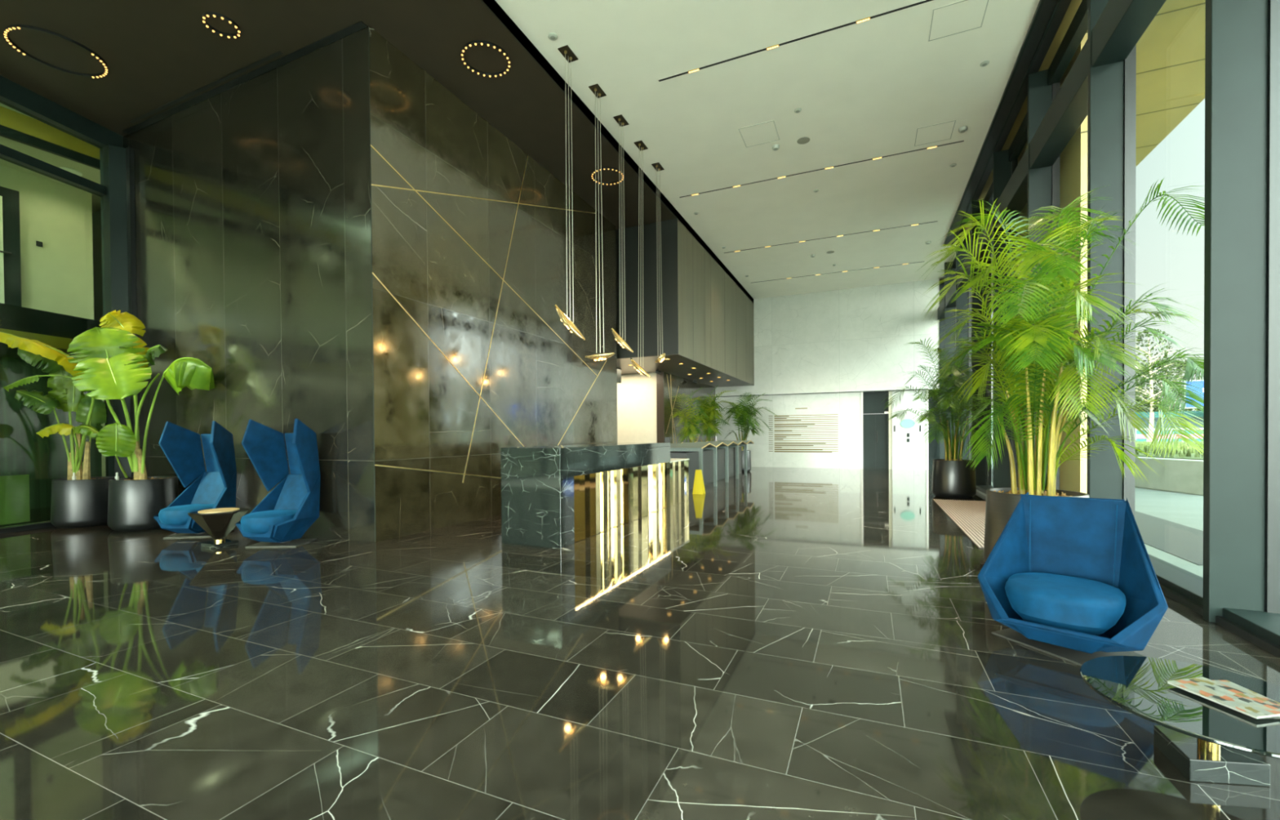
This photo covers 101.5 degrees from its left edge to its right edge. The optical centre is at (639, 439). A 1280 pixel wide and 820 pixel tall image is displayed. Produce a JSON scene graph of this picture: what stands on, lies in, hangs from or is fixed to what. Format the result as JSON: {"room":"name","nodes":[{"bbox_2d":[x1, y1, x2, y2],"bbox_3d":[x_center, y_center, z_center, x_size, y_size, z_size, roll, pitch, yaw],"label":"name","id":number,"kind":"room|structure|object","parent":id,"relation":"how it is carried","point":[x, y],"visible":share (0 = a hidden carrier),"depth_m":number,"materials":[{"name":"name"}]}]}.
{"room":"lobby","nodes":[
{"label":"lobby","id":0,"kind":"room"},
{"bbox_2d":[0,102,106,527],"bbox_3d":[-11.190,-1.713,4.276,8.278,5.900,11.100,0,1,24],"label":"wall","id":1,"kind":"structure","parent":0,"point":[62,294],"depth_m":8.61,"materials":[{"name":"green paint"}]},
{"bbox_2d":[0,186,21,306],"bbox_3d":[-9.912,-2.809,7.653,0.113,2.099,1.140,0,1,24],"label":"door","id":2,"kind":"structure","parent":1,"relation":"in","point":[10,229],"depth_m":8.07,"materials":[{"name":"green metal"}]},
{"bbox_2d":[0,195,4,303],"bbox_3d":[-9.907,-2.744,7.619,0.009,1.930,0.840,0,1,24],"label":"light","id":3,"kind":"object","parent":2,"relation":"attached to","point":[2,197],"depth_m":7.99,"materials":[{"name":"beige paint"}]},
{"bbox_2d":[0,474,30,524],"bbox_3d":[-8.749,0.829,5.726,0.048,0.650,3.172,0,1,9],"label":"wall","id":4,"kind":"structure","parent":1,"relation":"on","point":[15,507],"depth_m":7.12,"materials":[{"name":"green paint"}]},
{"bbox_2d":[35,240,42,247],"bbox_3d":[-9.639,-3.139,8.396,0.019,0.080,0.070,0,1,24],"label":"wall switch","id":5,"kind":"object","parent":1,"relation":"attached to","point":[38,243],"visible":1,"depth_m":8.39,"materials":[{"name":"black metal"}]},
{"bbox_2d":[58,167,82,176],"bbox_3d":[-8.961,-4.212,8.232,0.260,0.019,0.260,0,1,24],"label":"recessed light","id":6,"kind":"object","parent":1,"relation":"in","point":[70,170],"visible":0.52,"depth_m":8.19,"materials":[{"name":"white paint"}]},
{"bbox_2d":[129,51,283,123],"bbox_3d":[-5.828,-4.609,6.912,3.400,0.014,0.045,0,1,24],"label":"trim","id":7,"kind":"structure","parent":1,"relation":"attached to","point":[278,53],"depth_m":6.82,"materials":[{"name":"black metal"}]},
{"bbox_2d":[122,21,367,134],"bbox_3d":[-5.387,-4.608,6.824,5.080,0.022,0.078,0,1,24],"label":"trim","id":8,"kind":"structure","parent":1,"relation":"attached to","point":[360,25],"depth_m":6.59,"materials":[{"name":"black metal"}]},
{"bbox_2d":[123,25,617,542],"bbox_3d":[-4.230,-1.762,9.789,5.406,5.775,6.216,0,1,24],"label":"wall","id":9,"kind":"structure","parent":0,"point":[351,251],"depth_m":6.80,"materials":[{"name":"stone"}]},
{"bbox_2d":[0,75,138,533],"bbox_3d":[-8.657,-1.653,2.794,0.499,5.775,10.602,0,1,10],"label":"window","id":10,"kind":"structure","parent":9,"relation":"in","point":[116,189],"depth_m":7.76,"materials":[{"name":"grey metal"}]},
{"bbox_2d":[0,0,753,302],"bbox_3d":[-3.987,-4.840,8.774,6.880,0.400,25.000,0,1,24],"label":"ceiling","id":11,"kind":"structure","parent":0,"point":[156,53],"depth_m":6.30,"materials":[{"name":"brown paint"}]},
{"bbox_2d":[3,24,107,78],"bbox_3d":[-6.885,-4.568,6.193,0.824,0.043,0.825,0,1,24],"label":"ring light","id":12,"kind":"object","parent":11,"relation":"attached to","point":[7,28],"visible":1,"depth_m":6.13,"materials":[{"name":"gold metal"}]},
{"bbox_2d":[201,12,240,38],"bbox_3d":[-4.635,-4.581,5.797,0.336,0.043,0.334,0,1,24],"label":"ring light","id":13,"kind":"object","parent":11,"relation":"attached to","point":[205,15],"visible":1,"depth_m":5.78,"materials":[{"name":"black metal"}]},
{"bbox_2d":[461,40,510,77],"bbox_3d":[-1.869,-4.608,6.355,0.576,0.043,0.575,0,1,24],"label":"ring light","id":14,"kind":"object","parent":11,"relation":"attached to","point":[465,46],"visible":1,"depth_m":6.30,"materials":[{"name":"black metal"}]},
{"bbox_2d":[591,166,623,185],"bbox_3d":[-0.571,-4.649,9.246,0.576,0.043,0.575,0,1,24],"label":"ring light","id":15,"kind":"object","parent":11,"relation":"attached to","point":[606,167],"visible":0.98,"depth_m":9.21,"materials":[{"name":"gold metal"}]},
{"bbox_2d":[617,372,657,442],"bbox_3d":[-1.161,-0.400,15.187,3.690,2.890,0.100,0,1,24],"label":"wall","id":16,"kind":"structure","parent":0,"point":[637,417],"depth_m":14.65,"materials":[{"name":"beige paint"}]},
{"bbox_2d":[0,466,1279,819],"bbox_3d":[-2.583,1.155,11.519,18.020,0.120,20.200,0,1,24],"label":"floor","id":17,"kind":"structure","parent":0,"point":[766,642],"depth_m":2.61,"materials":[{"name":"black stone"}]},
{"bbox_2d":[0,331,115,528],"bbox_3d":[-7.722,-0.084,7.023,1.003,2.532,0.947,-1,1,-37],"label":"plant","id":18,"kind":"object","parent":17,"relation":"on","point":[80,500],"visible":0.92,"depth_m":6.98,"materials":[{"name":"green plant"}]},
{"bbox_2d":[66,310,214,530],"bbox_3d":[-6.423,-0.290,6.915,1.586,2.926,0.980,-1,1,-21],"label":"plant","id":19,"kind":"object","parent":17,"relation":"on","point":[115,361],"visible":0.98,"depth_m":6.70,"materials":[{"name":"green plant"}]},
{"bbox_2d":[153,420,236,537],"bbox_3d":[-5.449,0.473,6.418,0.730,1.397,0.721,0,1,7],"label":"chair","id":20,"kind":"object","parent":17,"relation":"on","point":[215,487],"visible":0.82,"depth_m":6.52,"materials":[{"name":"blue fabric"}]},
{"bbox_2d":[158,503,214,524],"bbox_3d":[-5.456,0.901,6.332,0.541,0.202,0.541,0,1,7],"label":"seat cushion","id":21,"kind":"object","parent":20,"relation":"on","point":[175,513],"depth_m":6.12,"materials":[{"name":"blue fabric"}]},
{"bbox_2d":[187,506,248,548],"bbox_3d":[-4.648,0.974,5.783,0.531,0.397,0.462,0,1,24],"label":"side table","id":22,"kind":"object","parent":17,"relation":"on","point":[218,522],"visible":1,"depth_m":5.69,"materials":[{"name":"black metal"}]},
{"bbox_2d":[235,417,319,547],"bbox_3d":[-4.037,0.469,5.841,0.730,1.397,0.721,0,1,14],"label":"chair","id":23,"kind":"object","parent":17,"relation":"on","point":[284,515],"visible":1,"depth_m":5.93,"materials":[{"name":"blue fabric"}]},
{"bbox_2d":[240,509,297,533],"bbox_3d":[-4.055,0.897,5.758,0.541,0.202,0.541,0,1,14],"label":"seat cushion","id":24,"kind":"object","parent":23,"relation":"on","point":[259,521],"depth_m":5.56,"materials":[{"name":"blue fabric"}]},
{"bbox_2d":[500,442,688,547],"bbox_3d":[-0.321,0.590,7.649,0.773,1.060,4.340,0,1,24],"label":"reception desk","id":25,"kind":"object","parent":17,"relation":"on","point":[553,495],"depth_m":5.95,"materials":[{"name":"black stone"}]},
{"bbox_2d":[532,442,670,453],"bbox_3d":[-0.470,0.097,7.310,0.773,0.065,3.049,0,1,24],"label":"countertop","id":26,"kind":"structure","parent":25,"relation":"on","point":[612,446],"depth_m":6.78,"materials":[{"name":"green stone"}]},
{"bbox_2d":[664,436,671,457],"bbox_3d":[0.503,0.148,9.498,0.100,0.389,0.080,0,1,24],"label":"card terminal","id":27,"kind":"object","parent":25,"relation":"on","point":[667,439],"visible":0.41,"depth_m":9.47,"materials":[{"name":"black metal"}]},
{"bbox_2d":[669,386,715,443],"bbox_3d":[1.470,-0.229,14.362,1.232,2.525,1.322,0,1,24],"label":"potted palm","id":28,"kind":"object","parent":17,"relation":"on","point":[691,428],"visible":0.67,"depth_m":14.33,"materials":[{"name":"green plant"}]},
{"bbox_2d":[670,443,716,489],"bbox_3d":[1.050,0.571,11.518,1.007,0.993,1.097,0,1,24],"label":"turnstile","id":29,"kind":"object","parent":17,"relation":"on","point":[694,451],"visible":0.41,"depth_m":11.18,"materials":[{"name":"grey paint"}]},
{"bbox_2d":[692,469,705,493],"bbox_3d":[1.174,0.839,10.428,0.220,0.480,0.162,0,1,24],"label":"sign","id":30,"kind":"object","parent":17,"relation":"on","point":[699,486],"visible":1,"depth_m":10.38,"materials":[{"name":"yellow plastic"}]},
{"bbox_2d":[680,441,728,486],"bbox_3d":[1.481,0.557,12.503,1.007,0.993,1.047,0,1,24],"label":"turnstile","id":31,"kind":"object","parent":17,"relation":"on","point":[709,454],"visible":0.48,"depth_m":12.30,"materials":[{"name":"grey paint"}]},
{"bbox_2d":[694,441,737,482],"bbox_3d":[1.913,0.543,13.487,1.007,0.993,1.097,0,1,24],"label":"turnstile","id":32,"kind":"object","parent":17,"relation":"on","point":[722,451],"visible":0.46,"depth_m":13.37,"materials":[{"name":"grey paint"}]},
{"bbox_2d":[694,384,744,441],"bbox_3d":[2.356,-0.353,15.863,1.654,2.729,1.306,0,1,19],"label":"potted palm","id":33,"kind":"object","parent":17,"relation":"on","point":[712,414],"visible":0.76,"depth_m":15.78,"materials":[{"name":"green plant"}]},
{"bbox_2d":[706,440,746,478],"bbox_3d":[2.344,0.530,14.472,1.007,0.993,1.047,0,1,24],"label":"turnstile","id":34,"kind":"object","parent":17,"relation":"on","point":[731,447],"visible":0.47,"depth_m":14.37,"materials":[{"name":"grey paint"}]},
{"bbox_2d":[716,440,754,475],"bbox_3d":[2.755,0.516,15.411,1.007,0.993,0.998,0,1,24],"label":"turnstile","id":35,"kind":"object","parent":17,"relation":"on","point":[744,441],"visible":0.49,"depth_m":15.00,"materials":[{"name":"grey paint"}]},
{"bbox_2d":[722,391,777,471],"bbox_3d":[3.446,-0.271,16.387,1.808,2.537,1.490,0,1,24],"label":"potted palm","id":36,"kind":"object","parent":17,"relation":"on","point":[745,420],"visible":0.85,"depth_m":16.25,"materials":[{"name":"green plant"}]},
{"bbox_2d":[742,449,751,471],"bbox_3d":[3.221,0.668,16.449,0.548,0.660,0.548,0,1,24],"label":"pot","id":37,"kind":"object","parent":36,"relation":"on","point":[748,451],"depth_m":16.21,"materials":[{"name":"silver ceramic"}]},
{"bbox_2d":[883,337,992,497],"bbox_3d":[5.538,-0.383,9.481,2.086,2.878,1.333,-1,1,-27],"label":"potted palm","id":38,"kind":"object","parent":17,"relation":"on","point":[952,477],"visible":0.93,"depth_m":9.46,"materials":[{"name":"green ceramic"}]},
{"bbox_2d":[931,458,976,497],"bbox_3d":[5.809,0.712,9.694,0.710,0.680,0.710,0,1,24],"label":"pot","id":39,"kind":"object","parent":38,"relation":"on","point":[951,477],"depth_m":9.42,"materials":[{"name":"black ceramic"}]},
{"bbox_2d":[933,498,986,548],"bbox_3d":[4.739,1.081,7.138,0.890,0.013,4.250,0,1,24],"label":"entrance mat","id":40,"kind":"object","parent":17,"relation":"on","point":[969,516],"visible":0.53,"depth_m":7.41,"materials":[{"name":"grey"}]},
{"bbox_2d":[916,178,1204,560],"bbox_3d":[3.432,-0.485,4.313,2.119,3.225,1.555,0,1,14],"label":"potted palm","id":41,"kind":"object","parent":17,"relation":"on","point":[1046,340],"visible":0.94,"depth_m":4.21,"materials":[{"name":"green plant"}]},
{"bbox_2d":[983,487,1088,560],"bbox_3d":[3.329,0.783,4.405,0.730,0.690,0.730,0,1,24],"label":"pot","id":42,"kind":"object","parent":41,"relation":"on","point":[1001,502],"depth_m":4.39,"materials":[{"name":"brown metal"}]},
{"bbox_2d":[977,492,1168,665],"bbox_3d":[2.386,0.739,2.935,0.635,0.823,0.812,-1,1,-44],"label":"lounge chair","id":43,"kind":"object","parent":17,"relation":"on","point":[1074,580],"visible":0.97,"depth_m":2.95,"materials":[{"name":"blue fabric"}]},
{"bbox_2d":[1004,572,1126,634],"bbox_3d":[2.371,0.912,2.938,0.477,0.238,0.524,-1,1,-44],"label":"seat cushion","id":44,"kind":"object","parent":43,"relation":"on","point":[1083,605],"depth_m":2.81,"materials":[{"name":"blue fabric"}]},
{"bbox_2d":[1080,655,1279,786],"bbox_3d":[1.964,1.026,1.796,0.694,0.280,0.694,0,1,24],"label":"coffee table","id":45,"kind":"object","parent":17,"relation":"on","point":[1207,740],"visible":0.83,"depth_m":1.79,"materials":[{"name":"glass"}]},
{"bbox_2d":[1213,680,1279,715],"bbox_3d":[2.059,0.881,1.791,0.152,0.008,0.232,0,1,2],"label":"magazine","id":46,"kind":"object","parent":45,"relation":"on","point":[1227,682],"visible":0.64,"depth_m":1.83,"materials":[{"name":"grey paper"}]},
{"bbox_2d":[1167,676,1279,718],"bbox_3d":[1.999,0.872,1.779,0.162,0.008,0.242,-1,1,-10],"label":"magazine","id":47,"kind":"object","parent":46,"relation":"on","point":[1256,707],"visible":1,"depth_m":1.77,"materials":[{"name":"multicoloured paper"}]},
{"bbox_2d":[1092,0,1279,622],"bbox_3d":[4.069,-1.829,4.042,0.340,5.910,1.955,0,1,24],"label":"window","id":48,"kind":"structure","parent":17,"relation":"on","point":[1242,410],"depth_m":3.19,"materials":[{"name":"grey metal"}]},
{"bbox_2d":[1215,607,1279,657],"bbox_3d":[3.265,-1.803,2.208,0.340,5.910,2.090,0,1,24],"label":"window","id":49,"kind":"structure","parent":17,"relation":"on","point":[1262,628],"depth_m":3.01,"materials":[{"name":"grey metal"}]},
{"bbox_2d":[615,218,754,386],"bbox_3d":[0.000,-3.299,15.872,5.282,2.885,8.040,0,1,24],"label":"wall","id":50,"kind":"structure","parent":0,"point":[707,325],"depth_m":11.71,"materials":[{"name":"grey wood"}]},
{"bbox_2d":[480,0,753,302],"bbox_3d":[-0.925,-4.723,7.216,0.020,0.156,24.600,0,1,24],"label":"trim","id":51,"kind":"structure","parent":50,"relation":"attached to","point":[538,53],"depth_m":7.39,"materials":[{"name":"black metal"}]},
{"bbox_2d":[617,368,621,382],"bbox_3d":[-2.124,-1.634,13.681,3.140,0.364,1.000,0,1,24],"label":"trim","id":52,"kind":"structure","parent":50,"relation":"attached to","point":[619,370],"depth_m":13.40,"materials":[{"name":"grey metal"}]},
{"bbox_2d":[663,372,715,451],"bbox_3d":[1.633,-0.438,16.725,0.175,2.890,5.240,0,1,24],"label":"wall","id":53,"kind":"structure","parent":0,"point":[673,384],"depth_m":15.34,"materials":[{"name":"stone"}]},
{"bbox_2d":[656,371,664,442],"bbox_3d":[0.562,-0.404,14.299,0.200,2.890,0.055,0,1,24],"label":"trim","id":54,"kind":"structure","parent":53,"relation":"attached to","point":[660,378],"depth_m":14.27,"materials":[{"name":"brown metal"}]},
{"bbox_2d":[494,0,1039,298],"bbox_3d":[2.012,-4.912,6.146,6.220,0.200,25.000,0,1,24],"label":"ceiling","id":55,"kind":"structure","parent":0,"point":[864,91],"depth_m":7.65,"materials":[{"name":"white paint"}]},
{"bbox_2d":[548,32,557,40],"bbox_3d":[-1.035,-4.778,6.216,0.110,0.023,0.110,0,1,24],"label":"sprinkler","id":56,"kind":"object","parent":55,"relation":"attached to","point":[552,36],"visible":1,"depth_m":6.20,"materials":[{"name":"grey plastic"}]},
{"bbox_2d":[555,44,585,340],"bbox_3d":[-0.887,-3.010,6.526,0.296,3.568,0.340,-1,1,-26],"label":"pendant lamp","id":57,"kind":"object","parent":55,"relation":"hanging from","point":[565,51],"visible":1,"depth_m":6.52,"materials":[{"name":"brown metal"}]},
{"bbox_2d":[585,84,614,360],"bbox_3d":[-0.569,-2.947,7.228,0.452,3.714,0.260,0,1,24],"label":"pendant lamp","id":58,"kind":"object","parent":55,"relation":"hanging from","point":[596,89],"visible":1,"depth_m":7.22,"materials":[{"name":"brown metal"}]},
{"bbox_2d":[611,114,633,352],"bbox_3d":[-0.271,-3.061,7.915,0.281,3.506,0.282,-1,1,-21],"label":"pendant lamp","id":59,"kind":"object","parent":55,"relation":"hanging from","point":[620,120],"visible":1,"depth_m":7.91,"materials":[{"name":"brown metal"}]},
{"bbox_2d":[630,140,650,377],"bbox_3d":[-0.009,-2.918,8.620,0.360,3.811,0.260,0,1,24],"label":"pendant lamp","id":60,"kind":"object","parent":55,"relation":"hanging from","point":[640,144],"visible":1,"depth_m":8.62,"materials":[{"name":"brown metal"}]},
{"bbox_2d":[651,162,665,362],"bbox_3d":[0.346,-3.100,9.281,0.195,3.466,0.260,0,1,24],"label":"pendant lamp","id":61,"kind":"object","parent":55,"relation":"hanging from","point":[657,166],"visible":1,"depth_m":9.27,"materials":[{"name":"brown metal"}]},
{"bbox_2d":[738,120,779,147],"bbox_3d":[1.893,-4.832,8.290,0.540,0.005,0.570,0,1,24],"label":"access hatch","id":62,"kind":"object","parent":55,"relation":"attached to","point":[765,132],"visible":1,"depth_m":8.28,"materials":[{"name":"white paint"}]},
{"bbox_2d":[772,144,779,151],"bbox_3d":[2.240,-4.814,8.635,0.120,0.053,0.120,0,1,24],"label":"smoke detector","id":63,"kind":"object","parent":55,"relation":"attached to","point":[775,147],"visible":1,"depth_m":8.60,"materials":[{"name":"grey plastic"}]},
{"bbox_2d":[658,0,933,81],"bbox_3d":[2.301,-4.807,6.120,4.471,0.013,0.036,0,1,24],"label":"recessed light","id":64,"kind":"object","parent":55,"relation":"in","point":[926,1],"visible":1,"depth_m":6.28,"materials":[{"name":"black metal"}]},
{"bbox_2d":[794,107,801,113],"bbox_3d":[2.315,-4.819,7.674,0.100,0.023,0.100,0,1,24],"label":"sprinkler","id":65,"kind":"object","parent":55,"relation":"attached to","point":[798,109],"visible":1,"depth_m":7.65,"materials":[{"name":"grey plastic"}]},
{"bbox_2d":[796,137,809,144],"bbox_3d":[2.648,-4.836,8.475,0.200,0.011,0.200,0,1,24],"label":"ceiling speaker","id":66,"kind":"object","parent":55,"relation":"attached to","point":[802,140],"visible":1,"depth_m":8.46,"materials":[{"name":"grey plastic"}]},
{"bbox_2d":[800,138,807,142],"bbox_3d":[2.648,-4.832,8.475,0.110,0.003,0.110,0,1,24],"label":"grille","id":67,"kind":"object","parent":66,"relation":"attached to","point":[802,140],"depth_m":8.46,"materials":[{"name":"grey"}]},
{"bbox_2d":[679,140,964,197],"bbox_3d":[3.033,-4.849,9.499,4.890,0.013,0.036,0,1,24],"label":"recessed light","id":68,"kind":"object","parent":55,"relation":"in","point":[962,140],"visible":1,"depth_m":9.34,"materials":[{"name":"black metal"}]},
{"bbox_2d":[724,221,937,253],"bbox_3d":[4.446,-4.895,12.745,4.900,0.013,0.036,0,1,24],"label":"recessed light","id":69,"kind":"object","parent":55,"relation":"in","point":[933,221],"visible":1,"depth_m":12.62,"materials":[{"name":"black metal"}]},
{"bbox_2d":[751,261,924,283],"bbox_3d":[5.696,-4.934,15.505,4.820,0.013,0.036,0,1,24],"label":"recessed light","id":70,"kind":"object","parent":55,"relation":"in","point":[922,261],"visible":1,"depth_m":15.37,"materials":[{"name":"black metal"}]},
{"bbox_2d":[914,120,955,146],"bbox_3d":[4.673,-4.853,8.306,0.520,0.005,0.550,0,1,24],"label":"access hatch","id":71,"kind":"object","parent":55,"relation":"attached to","point":[941,131],"visible":1,"depth_m":8.29,"materials":[{"name":"white paint"}]},
{"bbox_2d":[928,0,988,41],"bbox_3d":[3.640,-4.820,5.992,0.545,0.005,0.520,0,1,24],"label":"access hatch","id":72,"kind":"object","parent":55,"relation":"attached to","point":[965,15],"visible":1,"depth_m":5.99,"materials":[{"name":"white paint"}]},
{"bbox_2d":[958,125,967,133],"bbox_3d":[5.039,-4.830,8.163,0.120,0.053,0.120,0,1,24],"label":"smoke detector","id":73,"kind":"object","parent":55,"relation":"attached to","point":[963,129],"visible":1,"depth_m":8.13,"materials":[{"name":"grey plastic"}]},
{"bbox_2d":[979,60,989,66],"bbox_3d":[4.430,-4.825,6.726,0.100,0.023,0.100,0,1,24],"label":"sprinkler","id":74,"kind":"object","parent":55,"relation":"attached to","point":[984,64],"visible":1,"depth_m":6.71,"materials":[{"name":"grey plastic"}]},
{"bbox_2d":[943,0,1071,246],"bbox_3d":[3.546,-4.819,3.429,0.310,0.150,21.250,0,1,24],"label":"trim","id":75,"kind":"structure","parent":55,"relation":"attached to","point":[1049,15],"depth_m":7.34,"materials":[{"name":"black metal"}]},
{"bbox_2d":[715,278,940,470],"bbox_3d":[4.656,-2.001,18.621,11.600,5.930,0.701,0,1,24],"label":"wall","id":76,"kind":"structure","parent":0,"point":[819,352],"depth_m":17.42,"materials":[{"name":"white paint"}]},
{"bbox_2d":[768,413,838,452],"bbox_3d":[5.582,-0.207,17.964,2.295,1.280,0.008,0,1,24],"label":"sign","id":77,"kind":"object","parent":76,"relation":"attached to","point":[775,425],"visible":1,"depth_m":18.00,"materials":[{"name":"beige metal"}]},
{"bbox_2d":[862,391,888,468],"bbox_3d":[7.777,-0.308,17.256,0.764,2.527,0.142,0,1,24],"label":"door","id":78,"kind":"structure","parent":76,"relation":"in","point":[875,426],"depth_m":17.24,"materials":[{"name":"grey metal"}]},
{"bbox_2d":[899,418,915,427],"bbox_3d":[8.518,-0.514,16.662,0.438,0.285,0.029,0,1,24],"label":"wall ornament","id":79,"kind":"object","parent":76,"relation":"attached to","point":[906,423],"visible":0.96,"depth_m":16.65,"materials":[{"name":"teal glass"}]},
{"bbox_2d":[939,278,944,458],"bbox_3d":[9.411,-2.000,16.141,0.300,5.910,0.070,0,1,24],"label":"trim","id":80,"kind":"structure","parent":76,"relation":"attached to","point":[941,285],"depth_m":16.14,"materials":[{"name":"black metal"}]},
{"bbox_2d":[1017,32,1087,493],"bbox_3d":[6.455,-1.913,8.334,0.450,6.030,4.506,0,1,24],"label":"wall","id":81,"kind":"structure","parent":0,"point":[1073,158],"depth_m":6.54,"materials":[{"name":"yellow paint"}]},
{"bbox_2d":[937,261,955,458],"bbox_3d":[9.005,-1.988,15.315,0.340,5.910,1.770,0,1,24],"label":"window","id":82,"kind":"structure","parent":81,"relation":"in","point":[942,314],"depth_m":14.54,"materials":[{"name":"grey metal"}]},
{"bbox_2d":[945,235,971,459],"bbox_3d":[8.233,-1.963,13.552,0.340,5.910,2.120,0,1,24],"label":"window","id":83,"kind":"structure","parent":81,"relation":"in","point":[960,303],"depth_m":12.61,"materials":[{"name":"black metal"}]},
{"bbox_2d":[956,199,991,485],"bbox_3d":[7.391,-1.936,11.628,0.340,5.910,2.120,0,1,24],"label":"window","id":84,"kind":"structure","parent":81,"relation":"in","point":[983,477],"depth_m":10.70,"materials":[{"name":"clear glass"}]},
{"bbox_2d":[972,149,1017,496],"bbox_3d":[6.558,-1.909,9.727,0.340,5.910,2.070,0,1,24],"label":"window","id":85,"kind":"structure","parent":81,"relation":"in","point":[1003,169],"depth_m":8.83,"materials":[{"name":"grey metal"}]},
{"bbox_2d":[994,69,1060,489],"bbox_3d":[5.724,-1.882,7.822,0.340,5.910,2.130,0,1,24],"label":"window","id":86,"kind":"structure","parent":81,"relation":"in","point":[1037,188],"depth_m":6.89,"materials":[{"name":"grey metal"}]},
{"bbox_2d":[1029,0,1136,517],"bbox_3d":[4.879,-1.855,5.892,0.340,5.910,2.125,0,1,24],"label":"window","id":87,"kind":"structure","parent":81,"relation":"in","point":[1106,94],"depth_m":4.96,"materials":[{"name":"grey metal"}]},
{"bbox_2d":[961,0,1205,310],"bbox_3d":[6.148,-5.159,5.969,2.440,0.504,44.000,0,1,24],"label":"canopy","id":88,"kind":"object","parent":81,"relation":"attached to","point":[1171,51],"visible":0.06,"depth_m":6.99,"materials":[{"name":"yellow"}]},
{"label":"outside","id":89,"kind":"structure","parent":0,"visible":0},
{"bbox_2d":[991,451,1203,577],"bbox_3d":[41.586,1.063,-7.278,77.980,0.130,100.000,0,1,24],"label":"plaza","id":90,"kind":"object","parent":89,"point":[1170,524],"visible":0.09,"depth_m":6.75,"materials":[{"name":"grey concrete"}]},
{"bbox_2d":[991,397,1196,413],"bbox_3d":[37.567,-1.363,44.658,27.000,3.600,8.020,0,1,24],"label":"building","id":91,"kind":"structure","parent":90,"relation":"on","point":[1180,397],"depth_m":39.18,"materials":[{"name":"grey"}]},
{"bbox_2d":[991,403,1199,445],"bbox_3d":[38.199,-1.026,34.047,37.750,3.602,3.467,0,1,24],"label":"hedge","id":92,"kind":"object","parent":90,"relation":"on","point":[1149,403],"visible":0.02,"depth_m":35.38,"materials":[{"name":"green plant"}]},
{"bbox_2d":[991,427,1203,448],"bbox_3d":[32.401,0.054,23.506,28.500,1.300,0.090,0,1,24],"label":"railing","id":93,"kind":"object","parent":90,"relation":"on","point":[1148,428],"visible":0.09,"depth_m":26.26,"materials":[{"name":"grey metal"}]},
{"bbox_2d":[1135,328,1185,441],"bbox_3d":[26.959,-2.591,27.669,2.662,6.594,2.625,0,1,24],"label":"tree","id":94,"kind":"object","parent":90,"relation":"on","point":[1152,408],"visible":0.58,"depth_m":27.57,"materials":[{"name":"green plant"}]},
{"bbox_2d":[1134,441,1203,495],"bbox_3d":[20.906,0.565,16.569,14.997,0.680,20.892,0,1,24],"label":"planter bed","id":95,"kind":"object","parent":90,"relation":"on","point":[1184,474],"visible":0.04,"depth_m":10.54,"materials":[{"name":"concrete"}]},
{"bbox_2d":[1134,440,1203,457],"bbox_3d":[14.789,0.169,16.726,14.022,0.220,5.931,-1,1,-37],"label":"grass","id":96,"kind":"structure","parent":95,"relation":"on","point":[1184,446],"depth_m":12.86,"materials":[{"name":"green plant"}]},
{"bbox_2d":[1135,410,1203,441],"bbox_3d":[29.349,-0.431,28.894,9.012,2.200,2.515,0,1,24],"label":"bus","id":97,"kind":"object","parent":90,"relation":"on","point":[1199,414],"visible":0.02,"depth_m":27.89,"materials":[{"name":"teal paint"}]},
{"bbox_2d":[1135,359,1204,411],"bbox_3d":[31.266,-2.061,30.991,4.858,5.402,4.786,0,1,24],"label":"tree","id":98,"kind":"object","parent":90,"relation":"on","point":[1184,364],"visible":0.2,"depth_m":30.60,"materials":[{"name":"green plant"}]},
{"bbox_2d":[1182,379,1204,408],"bbox_3d":[29.066,-1.179,26.555,2.250,3.750,0.248,0,1,24],"label":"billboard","id":99,"kind":"object","parent":90,"relation":"on","point":[1202,381],"visible":0.06,"depth_m":26.73,"materials":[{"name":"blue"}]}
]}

